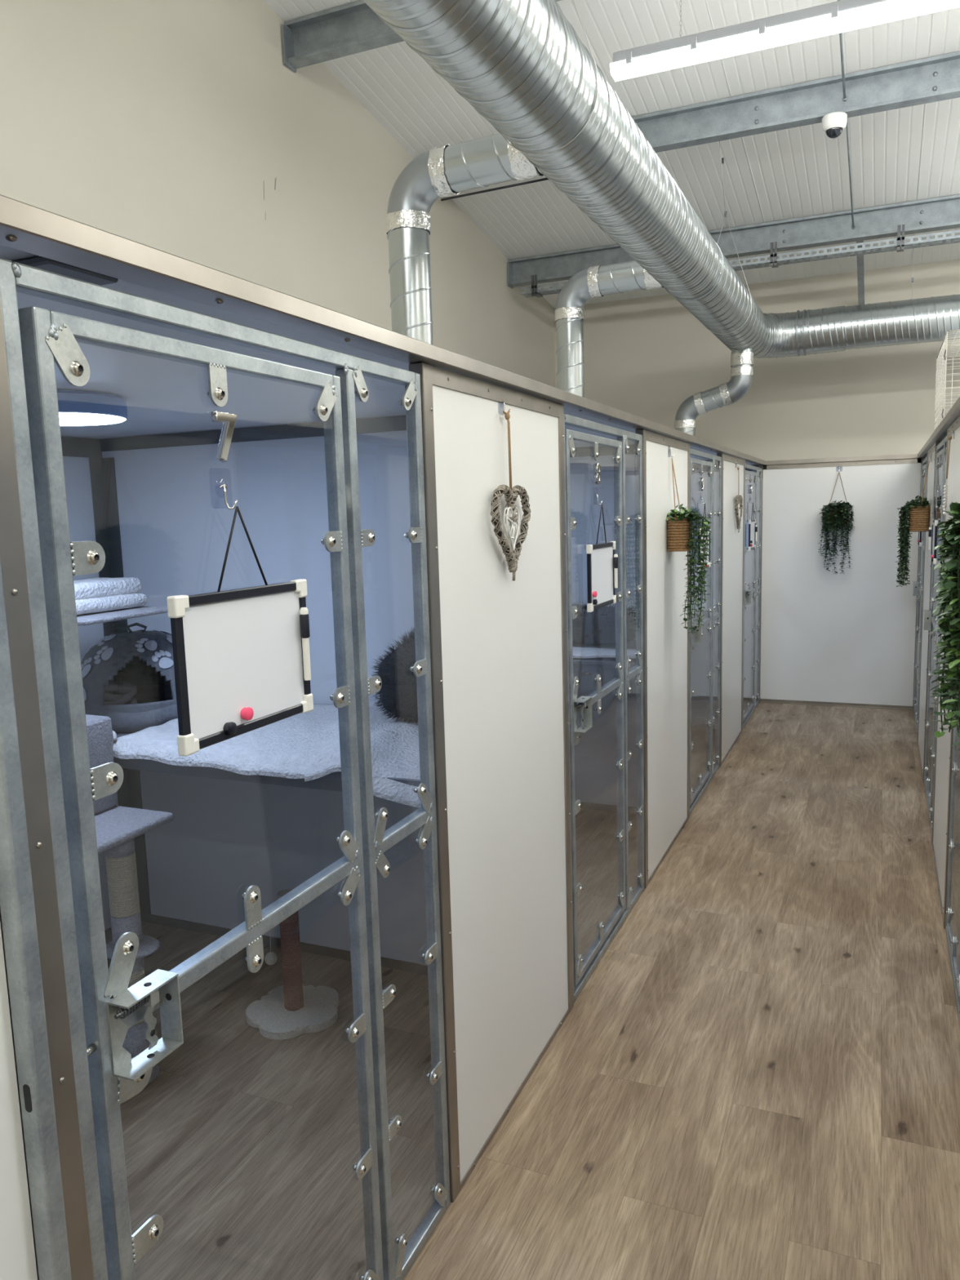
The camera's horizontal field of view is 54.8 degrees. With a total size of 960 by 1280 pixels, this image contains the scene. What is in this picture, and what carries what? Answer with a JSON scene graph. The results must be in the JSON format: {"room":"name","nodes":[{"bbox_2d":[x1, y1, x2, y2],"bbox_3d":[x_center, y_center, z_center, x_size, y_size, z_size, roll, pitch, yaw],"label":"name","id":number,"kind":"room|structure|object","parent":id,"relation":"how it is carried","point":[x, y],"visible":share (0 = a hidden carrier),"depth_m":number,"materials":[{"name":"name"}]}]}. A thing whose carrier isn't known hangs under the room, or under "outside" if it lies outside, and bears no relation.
{"room":"cattery corridor","nodes":[
{"label":"cattery corridor","id":0,"kind":"room"},
{"bbox_2d":[0,923,37,1279],"bbox_3d":[-1.000,0.691,0.042,0.027,1.964,2.298,2,8,23],"label":"board","id":1,"kind":"object","parent":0,"point":[17,1253],"visible":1,"depth_m":1.08,"materials":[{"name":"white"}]},
{"bbox_2d":[0,911,39,1279],"bbox_3d":[-1.402,0.496,1.518,1.870,1.975,0.025,2,8,23],"label":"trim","id":2,"kind":"structure","parent":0,"point":[0,911],"depth_m":1.16,"materials":[{"name":"white metal"}]},
{"bbox_2d":[0,298,93,1279],"bbox_3d":[-0.527,0.527,1.139,0.038,1.965,0.040,2,8,23],"label":"door frame","id":3,"kind":"structure","parent":2,"relation":"attached to","point":[12,557],"depth_m":1.09,"materials":[{"name":"silver metal"}]},
{"bbox_2d":[17,306,383,1279],"bbox_3d":[-0.355,0.484,1.496,0.063,1.851,0.712,2,8,23],"label":"door","id":4,"kind":"structure","parent":2,"relation":"in","point":[47,337],"depth_m":1.23,"materials":[{"name":"metal"}]},
{"bbox_2d":[211,411,236,462],"bbox_3d":[-0.381,-0.303,1.389,0.011,0.073,0.049,2,8,23],"label":"door number","id":5,"kind":"structure","parent":4,"relation":"attached to","point":[228,420],"depth_m":1.38,"materials":[{"name":"silver metal"}]},
{"bbox_2d":[218,467,237,509],"bbox_3d":[-0.379,-0.227,1.386,0.021,0.061,0.048,2,8,23],"label":"hook","id":6,"kind":"object","parent":4,"relation":"attached to","point":[223,486],"visible":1,"depth_m":1.39,"materials":[{"name":"silver plastic"}]},
{"bbox_2d":[166,506,313,756],"bbox_3d":[-0.362,-0.030,1.430,0.016,0.349,0.323,2,8,23],"label":"whiteboard","id":7,"kind":"object","parent":6,"relation":"hanging from","point":[234,650],"visible":1,"depth_m":1.41,"materials":[{"name":"white plastic"}]},
{"bbox_2d":[299,607,311,680],"bbox_3d":[-0.293,0.007,1.559,0.016,0.123,0.016,2,8,23],"label":"marker pen","id":8,"kind":"object","parent":7,"relation":"attached to","point":[304,611],"visible":1,"depth_m":1.55,"materials":[{"name":"white plastic"}]},
{"bbox_2d":[99,414,427,965],"bbox_3d":[-0.590,0.217,3.385,1.870,1.975,0.025,2,8,23],"label":"wall partition","id":9,"kind":"structure","parent":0,"point":[224,838],"depth_m":3.45,"materials":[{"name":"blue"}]},
{"bbox_2d":[113,731,420,791],"bbox_3d":[-0.730,0.425,3.077,1.864,0.250,0.698,2,8,23],"label":"shelf","id":10,"kind":"object","parent":9,"relation":"attached to","point":[332,781],"visible":0.08,"depth_m":2.69,"materials":[{"name":"grey laminate"}]},
{"bbox_2d":[80,622,177,733],"bbox_3d":[-1.208,0.111,3.295,0.512,0.349,0.512,-2,8,-5],"label":"bed","id":11,"kind":"object","parent":10,"relation":"on","point":[128,677],"visible":0.67,"depth_m":3.14,"materials":[{"name":"grey fabric"}]},
{"bbox_2d":[103,680,137,704],"bbox_3d":[-1.236,0.195,3.160,0.126,0.111,0.087,-4,8,-16],"label":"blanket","id":12,"kind":"object","parent":11,"relation":"on","point":[113,694],"depth_m":3.14,"materials":[{"name":"brown fabric"}]},
{"bbox_2d":[84,684,177,733],"bbox_3d":[-1.205,0.240,3.312,0.513,0.088,0.513,-4,8,-16],"label":"cushion","id":13,"kind":"object","parent":11,"relation":"on","point":[152,705],"depth_m":3.09,"materials":[{"name":"grey fabric"}]},
{"bbox_2d":[112,701,421,808],"bbox_3d":[-0.456,0.318,2.903,1.254,0.150,0.758,2,8,23],"label":"blanket","id":14,"kind":"object","parent":10,"relation":"on","point":[306,745],"visible":0.41,"depth_m":2.72,"materials":[{"name":"white fabric"}]},
{"bbox_2d":[370,627,417,724],"bbox_3d":[-0.181,0.093,2.976,0.352,0.336,0.299,2,8,23],"label":"bed","id":15,"kind":"object","parent":14,"relation":"on","point":[397,692],"visible":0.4,"depth_m":2.90,"materials":[{"name":"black fur"}]},
{"bbox_2d":[0,194,766,466],"bbox_3d":[0.134,-0.705,2.647,0.132,0.036,10.906,2,8,23],"label":"trim","id":16,"kind":"structure","parent":9,"relation":"attached to","point":[24,227],"depth_m":1.39,"materials":[{"name":"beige wood"}]},
{"bbox_2d":[558,404,573,1011],"bbox_3d":[0.261,0.256,2.952,0.038,1.965,0.040,2,8,23],"label":"door frame","id":17,"kind":"structure","parent":9,"relation":"attached to","point":[561,422],"depth_m":2.93,"materials":[{"name":"silver metal"}]},
{"bbox_2d":[564,428,625,986],"bbox_3d":[0.433,0.214,3.309,0.063,1.851,0.712,2,8,23],"label":"door","id":18,"kind":"structure","parent":9,"relation":"in","point":[583,704],"depth_m":3.32,"materials":[{"name":"metal"}]},
{"bbox_3d":[0.410,-0.497,3.198,0.021,0.061,0.048,2,8,23],"label":"hook","id":19,"kind":"object","parent":18,"relation":"attached to","visible":0},
{"bbox_2d":[586,503,616,612],"bbox_3d":[0.426,-0.294,3.240,0.016,0.362,0.323,2,8,23],"label":"whiteboard","id":20,"kind":"object","parent":19,"relation":"hanging from","point":[600,557],"visible":1,"depth_m":3.23,"materials":[{"name":"white plastic"}]},
{"bbox_2d":[0,0,555,930],"bbox_3d":[-1.621,-1.466,3.404,0.130,5.364,11.900,2,8,23],"label":"wall","id":21,"kind":"structure","parent":0,"point":[181,128],"depth_m":4.27,"materials":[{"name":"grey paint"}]},
{"bbox_2d":[61,415,427,975],"bbox_3d":[-0.997,0.357,2.452,1.867,1.973,2.028,2,8,23],"label":"trim","id":22,"kind":"structure","parent":21,"relation":"attached to","point":[102,470],"depth_m":3.60,"materials":[{"name":"grey metal"}]},
{"bbox_2d":[569,444,636,813],"bbox_3d":[-0.197,0.083,4.289,1.867,1.973,1.963,2,8,23],"label":"trim","id":23,"kind":"structure","parent":21,"relation":"attached to","point":[602,451],"depth_m":4.89,"materials":[{"name":"grey metal"}]},
{"bbox_2d":[0,244,754,464],"bbox_3d":[-0.670,-0.758,3.167,1.893,0.020,11.430,2,8,23],"label":"ceiling","id":24,"kind":"structure","parent":0,"point":[162,396],"depth_m":2.30,"materials":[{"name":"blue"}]},
{"bbox_2d":[13,256,118,285],"bbox_3d":[-0.562,-0.477,1.211,0.124,0.011,0.115,2,8,23],"label":"cover plate","id":25,"kind":"object","parent":24,"relation":"attached to","point":[40,262],"visible":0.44,"depth_m":1.17,"materials":[{"name":"black metal"}]},
{"bbox_2d":[57,389,127,426],"bbox_3d":[-1.089,-0.602,2.410,0.320,0.058,0.320,2,8,23],"label":"lamp","id":26,"kind":"object","parent":24,"relation":"attached to","point":[76,407],"visible":0.63,"depth_m":2.33,"materials":[{"name":"white plastic"}]},
{"bbox_2d":[58,412,125,426],"bbox_3d":[-1.089,-0.575,2.413,0.312,0.003,0.312,2,8,23],"label":"diffuser","id":27,"kind":"object","parent":26,"relation":"attached to","point":[66,419],"depth_m":2.40,"materials":[{"name":"white plastic"}]},
{"bbox_2d":[431,365,569,1190],"bbox_3d":[0.085,0.319,2.535,0.027,1.964,0.897,2,8,23],"label":"board","id":28,"kind":"object","parent":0,"point":[501,636],"visible":0.98,"depth_m":2.44,"materials":[{"name":"white laminate"}]},
{"bbox_3d":[0.065,-0.611,2.381,0.021,0.061,0.048,2,8,23],"label":"hook","id":29,"kind":"object","parent":28,"relation":"attached to","visible":0},
{"bbox_2d":[490,408,531,581],"bbox_3d":[0.081,-0.375,2.406,0.028,0.443,0.246,2,8,23],"label":"heart","id":30,"kind":"object","parent":29,"relation":"hanging from","point":[512,551],"visible":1,"depth_m":2.40,"materials":[{"name":"grey wicker"}]},
{"bbox_2d":[105,702,959,1279],"bbox_3d":[0.867,1.286,2.732,5.180,0.050,11.700,2,8,23],"label":"floor","id":31,"kind":"structure","parent":0,"point":[757,1077],"depth_m":2.66,"materials":[{"name":"brown wood"}]},
{"bbox_2d":[0,560,71,1279],"bbox_3d":[-0.520,0.566,1.092,0.030,1.900,0.025,2,8,23],"label":"wall panel","id":32,"kind":"object","parent":31,"relation":"on","point":[17,908],"visible":1,"depth_m":1.06,"materials":[{"name":"metal"}]},
{"bbox_2d":[76,606,173,1102],"bbox_3d":[-1.168,0.608,2.911,0.645,1.361,0.700,2,8,23],"label":"cat tree","id":33,"kind":"object","parent":31,"relation":"on","point":[117,827],"visible":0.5,"depth_m":2.68,"materials":[{"name":"fabric"}]},
{"bbox_2d":[73,577,146,614],"bbox_3d":[-1.301,-0.143,3.022,0.244,0.102,0.372,2,8,23],"label":"folded towel","id":34,"kind":"object","parent":33,"relation":"on","point":[92,595],"visible":0.51,"depth_m":3.00,"materials":[{"name":"white fabric"}]},
{"bbox_2d":[0,257,450,1279],"bbox_3d":[-0.312,0.465,1.632,0.034,1.942,1.038,2,8,23],"label":"frame","id":35,"kind":"object","parent":31,"relation":"on","point":[15,277],"visible":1,"depth_m":1.75,"materials":[{"name":"metal"}]},
{"bbox_2d":[245,888,338,1039],"bbox_3d":[-0.625,1.043,3.072,0.308,0.424,0.310,2,8,23],"label":"post","id":36,"kind":"object","parent":31,"relation":"on","point":[292,1009],"visible":0.8,"depth_m":3.06,"materials":[{"name":"white fabric"}]},
{"bbox_2d":[245,984,338,1039],"bbox_3d":[-0.619,1.240,3.099,0.308,0.025,0.310,2,8,23],"label":"base","id":37,"kind":"object","parent":36,"relation":"attached to","point":[275,1020],"depth_m":3.06,"materials":[{"name":"beige carpet"}]},
{"bbox_2d":[408,362,460,1202],"bbox_3d":[-0.099,0.380,2.124,0.038,1.965,0.044,2,8,23],"label":"door frame","id":38,"kind":"structure","parent":31,"relation":"on","point":[424,369],"depth_m":2.10,"materials":[{"name":"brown metal"}]},
{"bbox_2d":[563,413,644,1003],"bbox_3d":[0.477,0.194,3.444,0.034,1.942,1.038,2,8,23],"label":"frame","id":39,"kind":"object","parent":31,"relation":"on","point":[623,436],"visible":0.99,"depth_m":3.76,"materials":[{"name":"metal"}]},
{"bbox_2d":[635,429,648,888],"bbox_3d":[0.690,0.109,3.937,0.038,1.965,0.044,2,8,23],"label":"door frame","id":40,"kind":"structure","parent":31,"relation":"on","point":[642,432],"depth_m":3.92,"materials":[{"name":"silver metal"}]},
{"bbox_2d":[689,448,721,814],"bbox_3d":[1.284,-0.083,5.300,0.034,1.942,1.038,2,8,23],"label":"frame","id":41,"kind":"object","parent":31,"relation":"on","point":[715,766],"visible":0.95,"depth_m":5.67,"materials":[{"name":"metal"}]},
{"bbox_2d":[716,453,724,766],"bbox_3d":[1.498,-0.168,5.792,0.038,1.965,0.044,2,8,23],"label":"door frame","id":42,"kind":"structure","parent":31,"relation":"on","point":[720,455],"depth_m":5.77,"materials":[{"name":"silver metal"}]},
{"bbox_2d":[742,463,761,728],"bbox_3d":[2.101,-0.363,7.176,0.034,1.942,1.038,2,8,23],"label":"frame","id":43,"kind":"object","parent":31,"relation":"on","point":[758,470],"visible":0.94,"depth_m":7.50,"materials":[{"name":"metal"}]},
{"bbox_2d":[913,456,927,736],"bbox_3d":[3.198,-0.331,6.704,0.034,1.942,1.038,2,8,23],"label":"frame","id":44,"kind":"object","parent":31,"relation":"on","point":[924,461],"visible":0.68,"depth_m":6.52,"materials":[{"name":"metal"}]},
{"bbox_2d":[922,441,940,782],"bbox_3d":[2.597,-0.135,5.319,0.038,1.965,0.044,2,8,23],"label":"door frame","id":45,"kind":"structure","parent":31,"relation":"on","point":[938,442],"depth_m":5.32,"materials":[{"name":"silver metal"}]},
{"bbox_2d":[924,435,946,831],"bbox_3d":[2.381,-0.050,4.828,0.034,1.942,1.038,2,8,23],"label":"frame","id":46,"kind":"object","parent":31,"relation":"on","point":[943,444],"visible":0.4,"depth_m":4.64,"materials":[{"name":"metal"}]},
{"bbox_2d":[923,448,943,808],"bbox_3d":[2.425,-0.071,4.963,0.063,1.851,0.712,2,8,23],"label":"door","id":47,"kind":"structure","parent":46,"relation":"attached to","point":[930,623],"depth_m":5.03,"materials":[{"name":"metal"}]},
{"bbox_3d":[2.403,-0.784,4.869,0.021,0.061,0.048,2,8,23],"label":"hook","id":48,"kind":"object","parent":47,"relation":"attached to","visible":0},
{"bbox_2d":[930,496,937,564],"bbox_3d":[2.405,-0.585,4.898,0.016,0.349,0.323,2,8,23],"label":"whiteboard","id":49,"kind":"object","parent":48,"relation":"hanging from","point":[934,522],"visible":0.86,"depth_m":4.85,"materials":[{"name":"white"}]},
{"bbox_2d":[942,710,954,928],"bbox_3d":[1.789,0.142,3.463,0.038,1.965,0.044,2,8,23],"label":"door frame","id":50,"kind":"structure","parent":31,"relation":"on","point":[952,730],"depth_m":3.54,"materials":[{"name":"silver metal"}]},
{"bbox_2d":[945,717,959,1026],"bbox_3d":[1.574,0.227,2.972,0.034,1.942,1.038,2,8,23],"label":"frame","id":51,"kind":"object","parent":31,"relation":"on","point":[946,928],"visible":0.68,"depth_m":3.45,"materials":[{"name":"metal"}]},
{"bbox_2d":[946,667,959,1008],"bbox_3d":[1.617,0.207,3.107,0.063,1.851,0.712,2,8,23],"label":"door","id":52,"kind":"structure","parent":51,"relation":"attached to","point":[953,919],"depth_m":3.29,"materials":[{"name":"metal"}]},
{"bbox_3d":[1.176,0.351,2.065,0.027,1.964,0.897,2,8,23],"label":"board","id":53,"kind":"object","parent":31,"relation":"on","visible":0},
{"bbox_3d":[1.061,-0.518,1.784,0.021,0.061,0.048,2,8,23],"label":"hook","id":54,"kind":"object","parent":53,"relation":"attached to","visible":0},
{"bbox_2d":[928,502,959,750],"bbox_3d":[1.008,-0.141,1.849,0.182,0.734,0.300,2,8,23],"label":"trailing plant","id":55,"kind":"object","parent":54,"relation":"hanging from","point":[949,590],"visible":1,"depth_m":1.86,"materials":[{"name":"green plant"}]},
{"bbox_2d":[569,444,636,807],"bbox_3d":[0.197,-0.053,5.193,1.870,1.975,0.025,2,8,23],"label":"wall partition","id":56,"kind":"structure","parent":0,"point":[595,753],"depth_m":4.99,"materials":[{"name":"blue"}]},
{"bbox_2d":[573,657,635,673],"bbox_3d":[0.057,0.155,4.885,1.864,0.250,0.698,2,8,23],"label":"shelf","id":57,"kind":"object","parent":56,"relation":"attached to","point":[601,664],"visible":0.02,"depth_m":4.30,"materials":[{"name":"grey laminate"}]},
{"bbox_2d":[573,638,635,658],"bbox_3d":[0.202,0.020,4.792,1.400,0.022,0.660,2,8,23],"label":"blanket","id":58,"kind":"object","parent":57,"relation":"on","point":[585,650],"visible":0.12,"depth_m":4.46,"materials":[{"name":"white fabric"}]},
{"bbox_2d":[572,601,635,644],"bbox_3d":[0.432,-0.096,4.717,0.895,0.201,0.419,2,8,23],"label":"bed","id":59,"kind":"object","parent":58,"relation":"on","point":[597,626],"visible":0.24,"depth_m":4.50,"materials":[{"name":"grey fabric"}]},
{"bbox_2d":[687,442,690,818],"bbox_3d":[1.069,-0.021,4.808,0.038,1.965,0.040,2,8,23],"label":"door frame","id":60,"kind":"structure","parent":56,"relation":"attached to","point":[688,451],"depth_m":4.82,"materials":[{"name":"silver metal"}]},
{"bbox_2d":[689,457,712,805],"bbox_3d":[1.241,-0.064,5.165,0.063,1.851,0.712,2,8,23],"label":"door","id":61,"kind":"structure","parent":56,"relation":"in","point":[698,634],"depth_m":5.37,"materials":[{"name":"metal"}]},
{"bbox_2d":[263,0,959,307],"bbox_3d":[0.746,-3.116,2.127,5.198,1.858,11.700,2,8,23],"label":"ceiling","id":62,"kind":"structure","parent":0,"point":[910,153],"depth_m":5.56,"materials":[{"name":"white"}]},
{"bbox_2d":[280,0,561,72],"bbox_3d":[1.396,-2.942,3.675,5.165,0.209,0.100,2,8,23],"label":"purlin","id":63,"kind":"object","parent":62,"relation":"attached to","point":[353,28],"visible":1,"depth_m":4.61,"materials":[{"name":"metal"}]},
{"bbox_2d":[502,0,599,155],"bbox_3d":[0.170,-2.257,2.616,0.327,1.666,0.012,2,8,23],"label":"wire","id":64,"kind":"object","parent":62,"relation":"hanging from","point":[573,0],"visible":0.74,"depth_m":2.66,"materials":[{"name":"silver metal"}]},
{"bbox_2d":[362,0,844,358],"bbox_3d":[0.117,-1.587,2.509,0.802,0.386,10.286,2,9,26],"label":"ventilation duct","id":65,"kind":"object","parent":64,"relation":"hanging from","point":[521,64],"visible":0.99,"depth_m":2.80,"materials":[{"name":"metal"}]},
{"bbox_2d":[385,133,543,344],"bbox_3d":[-0.048,-1.263,3.245,0.600,0.920,0.161,2,8,23],"label":"duct","id":66,"kind":"object","parent":65,"relation":"attached to","point":[443,171],"visible":0.71,"depth_m":3.22,"materials":[{"name":"metal"}]},
{"bbox_2d":[440,177,548,200],"bbox_3d":[0.073,-1.668,3.418,0.480,0.018,0.009,2,8,23],"label":"cable","id":67,"kind":"object","parent":65,"relation":"attached to","point":[542,179],"visible":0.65,"depth_m":3.42,"materials":[{"name":"black plastic"}]},
{"bbox_2d":[555,260,663,397],"bbox_3d":[0.704,-1.540,5.001,0.612,0.950,0.162,2,8,23],"label":"duct","id":68,"kind":"object","parent":65,"relation":"attached to","point":[597,281],"visible":0.7,"depth_m":4.98,"materials":[{"name":"metal"}]},
{"bbox_2d":[674,347,754,435],"bbox_3d":[1.687,-1.704,6.695,0.562,0.758,0.162,2,8,23],"label":"duct","id":69,"kind":"object","parent":65,"relation":"attached to","point":[742,362],"visible":0.85,"depth_m":6.61,"materials":[{"name":"metal"}]},
{"bbox_2d":[506,194,959,288],"bbox_3d":[2.611,-2.903,6.499,5.165,0.209,0.100,2,8,23],"label":"purlin","id":70,"kind":"object","parent":62,"relation":"attached to","point":[941,213],"visible":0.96,"depth_m":6.67,"materials":[{"name":"metal"}]},
{"bbox_2d":[845,117,855,229],"bbox_3d":[2.308,-2.919,5.775,0.026,0.266,1.622,2,8,23],"label":"rod","id":71,"kind":"object","parent":70,"relation":"attached to","point":[853,226],"visible":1,"depth_m":5.78,"materials":[{"name":"metal"}]},
{"bbox_2d":[609,0,959,81],"bbox_3d":[1.273,-2.733,3.683,1.529,0.624,0.114,2,8,23],"label":"lamp","id":72,"kind":"object","parent":62,"relation":"hanging from","point":[842,15],"visible":1,"depth_m":3.74,"materials":[{"name":"white plastic"}]},
{"bbox_2d":[631,51,959,152],"bbox_3d":[1.960,-2.924,4.985,5.165,0.209,0.100,2,8,23],"label":"purlin","id":73,"kind":"object","parent":62,"relation":"attached to","point":[935,78],"visible":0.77,"depth_m":5.09,"materials":[{"name":"metal"}]},
{"bbox_2d":[822,111,847,138],"bbox_3d":[1.922,-2.783,5.022,0.128,0.110,0.128,2,8,23],"label":"dome camera","id":74,"kind":"object","parent":73,"relation":"attached to","point":[833,123],"visible":1,"depth_m":4.98,"materials":[{"name":"white plastic"}]},
{"bbox_2d":[911,239,914,299],"bbox_3d":[3.055,-2.691,6.524,0.014,0.605,0.012,2,8,23],"label":"wire","id":75,"kind":"object","parent":62,"relation":"hanging from","point":[913,278],"visible":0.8,"depth_m":6.54,"materials":[{"name":"silver metal"}]},
{"bbox_2d":[805,293,959,349],"bbox_3d":[3.728,-2.244,6.298,2.840,0.314,0.314,2,8,23],"label":"ventilation duct","id":76,"kind":"object","parent":75,"relation":"hanging from","point":[922,320],"visible":0.88,"depth_m":6.50,"materials":[{"name":"metal"}]},
{"bbox_2d":[645,430,688,884],"bbox_3d":[0.883,0.045,4.369,0.027,1.964,0.945,2,8,23],"label":"board","id":77,"kind":"object","parent":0,"point":[666,584],"visible":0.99,"depth_m":4.29,"materials":[{"name":"white laminate"}]},
{"bbox_2d":[691,466,716,724],"bbox_3d":[1.016,-0.334,7.073,1.870,1.975,0.025,2,8,23],"label":"wall partition","id":78,"kind":"structure","parent":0,"point":[699,655],"depth_m":6.83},
{"bbox_2d":[741,459,745,730],"bbox_3d":[1.886,-0.301,6.684,0.038,1.965,0.040,2,8,23],"label":"door frame","id":79,"kind":"structure","parent":78,"relation":"attached to","point":[744,516],"depth_m":6.67,"materials":[{"name":"silver metal"}]},
{"bbox_2d":[742,470,756,722],"bbox_3d":[2.058,-0.344,7.040,0.063,1.851,0.712,2,8,23],"label":"door","id":80,"kind":"structure","parent":78,"relation":"in","point":[749,578],"depth_m":7.04,"materials":[{"name":"metal"}]},
{"bbox_2d":[721,453,744,764],"bbox_3d":[1.696,-0.234,6.235,0.027,1.964,0.967,2,8,23],"label":"board","id":81,"kind":"object","parent":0,"point":[733,479],"visible":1,"depth_m":6.19,"materials":[{"name":"white laminate"}]},
{"bbox_3d":[1.717,-1.178,6.177,0.021,0.061,0.048,2,8,23],"label":"hook","id":82,"kind":"object","parent":81,"relation":"attached to","visible":0},
{"bbox_2d":[734,466,742,532],"bbox_3d":[1.734,-0.942,6.205,0.028,0.443,0.246,2,8,23],"label":"heart","id":83,"kind":"object","parent":82,"relation":"hanging from","point":[738,500],"visible":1,"depth_m":6.19,"materials":[{"name":"wicker"}]},
{"bbox_2d":[553,258,959,469],"bbox_3d":[3.127,-1.315,7.799,5.180,3.600,0.100,2,8,23],"label":"wall","id":84,"kind":"structure","parent":0,"point":[644,357],"depth_m":7.83,"materials":[{"name":"beige paint"}]},
{"bbox_2d":[856,240,864,305],"bbox_3d":[2.892,-2.777,7.032,0.045,0.351,1.073,2,8,23],"label":"strut","id":85,"kind":"object","parent":84,"relation":"attached to","point":[860,273],"visible":0.79,"depth_m":7.05,"materials":[{"name":"metal"}]},
{"bbox_2d":[760,462,920,706],"bbox_3d":[2.876,-0.424,7.459,1.175,1.918,0.030,2,8,23],"label":"wall","id":86,"kind":"structure","parent":0,"point":[848,636],"depth_m":7.45,"materials":[{"name":"white paint"}]},
{"bbox_2d":[758,465,763,702],"bbox_3d":[2.312,-0.448,7.664,0.038,1.965,0.034,2,8,23],"label":"door frame","id":87,"kind":"structure","parent":86,"relation":"attached to","point":[759,466],"depth_m":7.64,"materials":[{"name":"silver metal"}]},
{"bbox_2d":[760,698,912,710],"bbox_3d":[2.895,0.525,7.570,1.165,0.030,0.012,2,8,23],"label":"baseboard","id":88,"kind":"structure","parent":86,"relation":"attached to","point":[762,700],"depth_m":7.56,"materials":[{"name":"silver metal"}]},
{"bbox_2d":[766,453,917,469],"bbox_3d":[2.855,-1.411,7.343,1.111,0.068,0.130,2,8,23],"label":"trim","id":89,"kind":"structure","parent":86,"relation":"attached to","point":[908,458],"depth_m":7.29,"materials":[{"name":"silver metal"}]},
{"bbox_2d":[912,464,925,721],"bbox_3d":[3.241,-0.351,6.839,0.063,1.851,0.712,2,8,23],"label":"door","id":90,"kind":"structure","parent":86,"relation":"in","point":[917,584],"depth_m":6.95,"materials":[{"name":"metal"}]},
{"bbox_2d":[917,396,959,458],"bbox_3d":[1.275,-0.671,2.155,0.132,0.036,10.906,2,8,23],"label":"trim","id":91,"kind":"structure","parent":86,"relation":"attached to","point":[940,433],"depth_m":4.36,"materials":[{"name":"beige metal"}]},
{"bbox_2d":[917,443,935,777],"bbox_3d":[2.786,-0.202,5.765,0.027,1.964,0.967,2,8,23],"label":"board","id":92,"kind":"object","parent":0,"point":[931,451],"visible":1,"depth_m":5.79,"materials":[{"name":"white laminate"}]},
{"bbox_2d":[932,415,959,919],"bbox_3d":[1.974,0.077,3.900,0.027,1.964,0.945,2,8,23],"label":"board","id":93,"kind":"object","parent":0,"point":[943,749],"visible":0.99,"depth_m":3.91,"materials":[{"name":"white laminate"}]},
{"bbox_2d":[933,329,959,431],"bbox_3d":[3.249,-1.532,5.677,0.796,0.605,1.106,2,8,23],"label":"wire crate","id":94,"kind":"object","parent":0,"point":[946,338],"visible":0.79,"depth_m":5.75,"materials":[{"name":"white metal"}]},
{"bbox_3d":[3.212,-1.323,1.321,0.100,5.364,11.900,2,8,23],"label":"wall","id":95,"kind":"structure","parent":0,"visible":0},
{"bbox_2d":[520,224,959,297],"bbox_3d":[2.663,-2.756,6.458,5.050,0.160,0.146,2,8,23],"label":"cable tray","id":96,"kind":"object","parent":95,"relation":"attached to","point":[774,262],"visible":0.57,"depth_m":6.54,"materials":[{"name":"metal"}]},
{"bbox_3d":[0.880,-0.870,4.254,0.021,0.061,0.048,2,8,23],"label":"hook","id":97,"kind":"object","parent":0,"visible":0},
{"bbox_2d":[666,457,712,634],"bbox_3d":[0.976,-0.434,4.281,0.205,0.807,0.263,2,8,23],"label":"trailing plant","id":98,"kind":"object","parent":97,"relation":"hanging from","point":[680,524],"visible":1,"depth_m":4.23,"materials":[{"name":"green plant"}]},
{"bbox_2d":[666,517,693,551],"bbox_3d":[0.927,-0.491,4.290,0.102,0.155,0.157,2,8,23],"label":"basket","id":99,"kind":"object","parent":98,"relation":"on","point":[680,530],"depth_m":4.22,"materials":[{"name":"brown wicker"}]},
{"bbox_3d":[2.836,-1.360,7.309,0.048,0.061,0.021,2,8,23],"label":"hook","id":100,"kind":"object","parent":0,"visible":0},
{"bbox_2d":[817,471,854,573],"bbox_3d":[2.807,-0.920,7.285,0.260,0.797,0.218,2,9,26],"label":"trailing plant","id":101,"kind":"object","parent":100,"relation":"hanging from","point":[838,515],"visible":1,"depth_m":7.25,"materials":[{"name":"green plant"}]},
{"bbox_2d":[828,507,849,527],"bbox_3d":[2.826,-0.968,7.314,0.176,0.150,0.126,2,8,23],"label":"basket","id":102,"kind":"object","parent":101,"relation":"on","point":[832,517],"depth_m":7.25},
{"bbox_3d":[2.749,-1.117,5.660,0.021,0.061,0.048,2,8,23],"label":"hook","id":103,"kind":"object","parent":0,"visible":0},
{"bbox_2d":[895,461,929,586],"bbox_3d":[2.688,-0.715,5.745,0.198,0.766,0.264,2,8,23],"label":"trailing plant","id":104,"kind":"object","parent":103,"relation":"hanging from","point":[918,515],"visible":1,"depth_m":5.70,"materials":[{"name":"green plant"}]},
{"bbox_2d":[908,506,929,531],"bbox_3d":[2.716,-0.750,5.729,0.117,0.155,0.177,2,8,23],"label":"basket","id":105,"kind":"object","parent":104,"relation":"on","point":[918,516],"depth_m":5.65,"materials":[{"name":"brown wicker"}]},
{"bbox_3d":[3.048,0.031,3.965,1.870,1.975,0.025,2,8,23],"label":"wall partition","id":106,"kind":"structure","parent":0,"visible":0},
{"bbox_2d":[931,428,948,844],"bbox_3d":[2.168,0.012,4.334,0.038,1.965,0.040,2,8,23],"label":"door frame","id":107,"kind":"structure","parent":106,"relation":"attached to","point":[947,449],"depth_m":4.39,"materials":[{"name":"silver metal"}]},
{"bbox_3d":[3.866,-0.250,5.845,1.870,1.975,0.025,2,8,23],"label":"wall partition","id":108,"kind":"structure","parent":0,"visible":0},
{"bbox_2d":[917,451,928,741],"bbox_3d":[2.985,-0.269,6.210,0.038,1.965,0.040,2,8,23],"label":"door frame","id":109,"kind":"structure","parent":108,"relation":"attached to","point":[927,451],"depth_m":6.22,"materials":[{"name":"silver metal"}]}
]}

